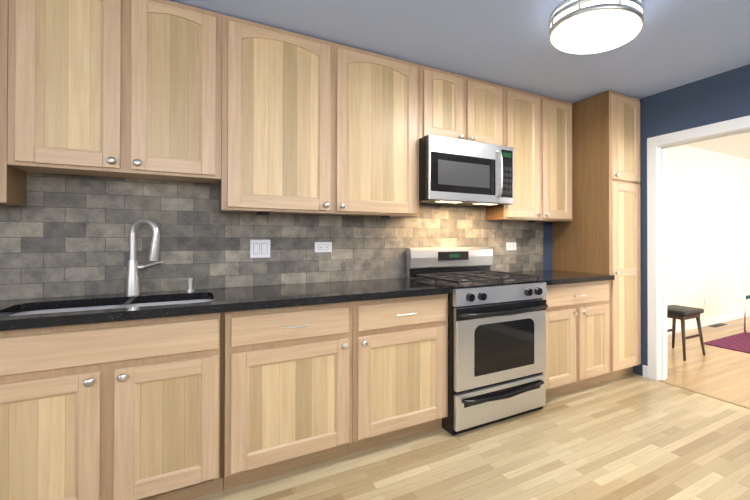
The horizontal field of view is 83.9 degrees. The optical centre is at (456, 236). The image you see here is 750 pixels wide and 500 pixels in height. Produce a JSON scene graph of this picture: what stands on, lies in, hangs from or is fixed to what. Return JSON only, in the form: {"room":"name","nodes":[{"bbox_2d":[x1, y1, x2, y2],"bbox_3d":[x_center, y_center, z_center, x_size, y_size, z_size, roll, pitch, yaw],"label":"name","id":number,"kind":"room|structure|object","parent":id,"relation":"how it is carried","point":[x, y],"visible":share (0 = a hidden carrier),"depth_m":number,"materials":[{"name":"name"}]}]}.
{"room":"kitchen","nodes":[
{"label":"kitchen","id":0,"kind":"room"},
{"bbox_2d":[0,204,551,300],"bbox_3d":[-1.200,-0.002,2.676,6.058,2.460,0.120,0,0,-32],"label":"wall","id":1,"kind":"structure","parent":0,"point":[547,226],"depth_m":3.91,"materials":[{"name":"blue"}]},
{"bbox_2d":[0,0,26,205],"bbox_3d":[-2.372,-0.690,1.688,0.776,1.080,0.306,0,0,-32],"label":"upper cabinet","id":2,"kind":"object","parent":1,"relation":"attached to","point":[13,186],"visible":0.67,"depth_m":1.81,"materials":[{"name":"brown wood"}]},
{"bbox_2d":[7,0,221,183],"bbox_3d":[-1.695,-0.772,2.116,0.821,0.911,0.306,0,0,-32],"label":"upper cabinet","id":3,"kind":"object","parent":1,"relation":"attached to","point":[129,89],"visible":1,"depth_m":2.00,"materials":[{"name":"brown wood"}]},
{"bbox_2d":[0,172,542,299],"bbox_3d":[-0.981,0.059,2.737,4.255,0.740,0.010,0,0,-32],"label":"tile backsplash","id":4,"kind":"structure","parent":1,"relation":"attached to","point":[61,235],"depth_m":2.38,"materials":[{"name":"tile"}]},
{"bbox_2d":[250,240,269,257],"bbox_3d":[-1.232,0.077,2.567,0.116,0.114,0.010,0,0,-32],"label":"switch plate","id":5,"kind":"object","parent":4,"relation":"attached to","point":[259,248],"visible":1,"depth_m":2.56,"materials":[{"name":"white plastic"}]},
{"bbox_2d":[315,242,331,252],"bbox_3d":[-0.904,0.074,2.775,0.114,0.070,0.008,0,0,-32],"label":"electrical outlet plate","id":6,"kind":"object","parent":4,"relation":"attached to","point":[323,246],"visible":1,"depth_m":2.77,"materials":[{"name":"white plastic"}]},
{"bbox_2d":[506,242,515,249],"bbox_3d":[0.492,0.089,3.656,0.114,0.070,0.008,0,0,-32],"label":"electrical outlet plate","id":7,"kind":"object","parent":4,"relation":"attached to","point":[510,245],"visible":1,"depth_m":3.65,"materials":[{"name":"white plastic"}]},
{"bbox_2d":[219,14,418,217],"bbox_3d":[-0.832,-0.676,2.660,1.217,1.095,0.306,0,0,-32],"label":"upper cabinet","id":8,"kind":"object","parent":1,"relation":"attached to","point":[312,126],"visible":1,"depth_m":2.50,"materials":[{"name":"brown wood"}]},
{"bbox_2d":[419,64,502,145],"bbox_3d":[0.005,-0.958,3.190,0.760,0.525,0.306,0,0,-32],"label":"upper cabinet","id":9,"kind":"object","parent":1,"relation":"attached to","point":[456,106],"visible":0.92,"depth_m":3.06,"materials":[{"name":"brown wood"}]},
{"bbox_2d":[419,134,512,207],"bbox_3d":[0.042,-0.471,3.120,0.747,0.446,0.460,0,0,-32],"label":"microwave","id":10,"kind":"object","parent":9,"relation":"attached to","point":[459,172],"visible":0.98,"depth_m":2.94,"materials":[{"name":"silver metal"}]},
{"bbox_2d":[486,86,571,222],"bbox_3d":[0.666,-0.670,3.606,0.802,1.095,0.306,0,0,-32],"label":"upper cabinet","id":11,"kind":"object","parent":1,"relation":"attached to","point":[537,132],"visible":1,"depth_m":3.48,"materials":[{"name":"brown wood"}]},
{"bbox_2d":[169,0,749,159],"bbox_3d":[2.648,-1.286,2.004,11.840,0.100,5.640,0,0,-32],"label":"ceiling","id":12,"kind":"structure","parent":0,"point":[671,45],"depth_m":2.56,"materials":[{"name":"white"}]},
{"bbox_2d":[549,0,643,53],"bbox_3d":[0.771,-1.162,2.279,0.500,0.144,0.500,0,0,-32],"label":"ceiling light fixture","id":13,"kind":"object","parent":12,"relation":"attached to","point":[585,26],"visible":1,"depth_m":2.16,"materials":[{"name":"white glass"}]},
{"bbox_2d":[192,316,749,499],"bbox_3d":[2.616,1.254,2.038,11.600,0.060,5.520,0,0,-32],"label":"floor","id":14,"kind":"structure","parent":0,"point":[633,436],"depth_m":2.31,"materials":[{"name":"brown wood"}]},
{"bbox_2d":[0,304,224,499],"bbox_3d":[-1.593,0.785,1.930,0.836,0.876,0.690,0,0,-32],"label":"base cabinet","id":15,"kind":"object","parent":14,"relation":"on","point":[126,410],"visible":0.96,"depth_m":1.69,"materials":[{"name":"brown wood"}]},
{"bbox_2d":[0,218,614,330],"bbox_3d":[-0.739,0.221,2.473,4.382,0.632,0.690,0,0,-32],"label":"countertop","id":16,"kind":"structure","parent":15,"relation":"on","point":[39,313],"depth_m":2.14,"materials":[{"name":"black stone"}]},
{"bbox_2d":[125,218,163,294],"bbox_3d":[-1.662,0.106,2.174,0.164,0.407,0.134,0,0,-32],"label":"faucet","id":17,"kind":"object","parent":16,"relation":"on","point":[132,280],"depth_m":2.16,"materials":[{"name":"silver metal"}]},
{"bbox_2d":[179,278,193,290],"bbox_3d":[-1.520,0.276,2.300,0.073,0.070,0.073,0,0,-32],"label":"soap dispenser","id":18,"kind":"object","parent":16,"relation":"on","point":[189,281],"depth_m":2.31,"materials":[{"name":"silver metal"}]},
{"bbox_2d":[223,302,352,489],"bbox_3d":[-0.980,0.788,2.314,0.607,0.876,0.694,0,0,-32],"label":"base cabinet","id":19,"kind":"object","parent":14,"relation":"on","point":[287,389],"visible":0.98,"depth_m":2.04,"materials":[{"name":"brown wood"}]},
{"bbox_2d":[348,294,447,454],"bbox_3d":[-0.465,0.790,2.639,0.607,0.876,0.694,0,0,-32],"label":"base cabinet","id":20,"kind":"object","parent":14,"relation":"on","point":[399,368],"visible":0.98,"depth_m":2.37,"materials":[{"name":"brown wood"}]},
{"bbox_2d":[406,247,547,435],"bbox_3d":[0.147,0.657,2.954,0.758,1.145,0.781,0,0,-32],"label":"range","id":21,"kind":"object","parent":14,"relation":"on","point":[496,345],"visible":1,"depth_m":2.69,"materials":[{"name":"silver metal"}]},
{"bbox_2d":[543,280,609,397],"bbox_3d":[0.776,0.795,3.423,0.801,0.876,0.694,0,0,-32],"label":"base cabinet","id":22,"kind":"object","parent":14,"relation":"on","point":[577,339],"visible":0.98,"depth_m":3.18,"materials":[{"name":"brown wood"}]},
{"bbox_2d":[552,90,640,381],"bbox_3d":[1.291,0.009,3.762,0.424,2.452,0.700,0,0,-32],"label":"pantry cabinet","id":23,"kind":"object","parent":14,"relation":"on","point":[600,233],"visible":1,"depth_m":3.52,"materials":[{"name":"brown wood"}]},
{"bbox_2d":[667,305,704,360],"bbox_3d":[2.337,0.997,4.300,0.394,0.487,0.354,0,0,-32],"label":"stool","id":24,"kind":"object","parent":14,"relation":"on","point":[679,312],"visible":0.73,"depth_m":4.21,"materials":[{"name":"brown wood"}]},
{"bbox_2d":[658,380,749,408],"bbox_3d":[1.978,1.229,3.107,0.035,0.004,0.910,0,0,-32],"label":"threshold","id":25,"kind":"object","parent":14,"relation":"on","point":[721,399],"depth_m":3.17,"materials":[{"name":"brown wood"}]},
{"bbox_2d":[709,323,727,326],"bbox_3d":[3.660,1.246,5.724,0.340,0.004,0.100,0,0,-32],"label":"floor vent","id":26,"kind":"object","parent":14,"relation":"in","point":[718,325],"visible":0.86,"depth_m":5.70,"materials":[{"name":"black metal"}]},
{"bbox_2d":[704,331,749,353],"bbox_3d":[4.811,1.235,4.482,3.080,0.009,2.510,0,0,-32],"label":"rug","id":27,"kind":"object","parent":14,"relation":"on","point":[739,342],"depth_m":4.74,"materials":[{"name":"purple fabric"}]},
{"bbox_2d":[743,295,749,333],"bbox_3d":[3.977,0.788,5.076,0.563,0.890,0.504,0,0,-32],"label":"chair","id":28,"kind":"object","parent":27,"relation":"on","point":[744,307],"visible":0.98,"depth_m":5.12,"materials":[{"name":"silver metal"}]},
{"bbox_2d":[633,64,749,375],"bbox_3d":[2.477,-0.004,2.413,0.120,2.460,4.230,0,0,-32],"label":"wall","id":29,"kind":"structure","parent":0,"point":[721,97],"depth_m":3.33,"materials":[{"name":"blue paint"}]},
{"bbox_2d":[643,365,647,373],"bbox_3d":[1.570,1.181,3.987,0.026,0.110,0.828,0,0,-32],"label":"baseboard","id":30,"kind":"structure","parent":29,"relation":"attached to","point":[645,368],"depth_m":3.57,"materials":[{"name":"white wood"}]},
{"bbox_2d":[647,115,749,380],"bbox_3d":[2.019,0.186,3.141,0.160,2.090,1.090,0,0,-32],"label":"door frame","id":31,"kind":"structure","parent":29,"relation":"attached to","point":[658,146],"depth_m":3.51,"materials":[{"name":"white wood"}]},
{"bbox_2d":[667,145,749,324],"bbox_3d":[2.769,-0.006,2.072,0.010,2.460,5.400,0,0,-32],"label":"wall","id":32,"kind":"structure","parent":0,"point":[708,225],"depth_m":3.24,"materials":[{"name":"white paint"}]},
{"bbox_2d":[667,309,749,333],"bbox_3d":[3.720,1.193,5.847,5.647,0.110,0.015,0,0,-32],"label":"baseboard","id":33,"kind":"structure","parent":32,"relation":"attached to","point":[707,321],"depth_m":5.78,"materials":[{"name":"white wood"}]}
]}

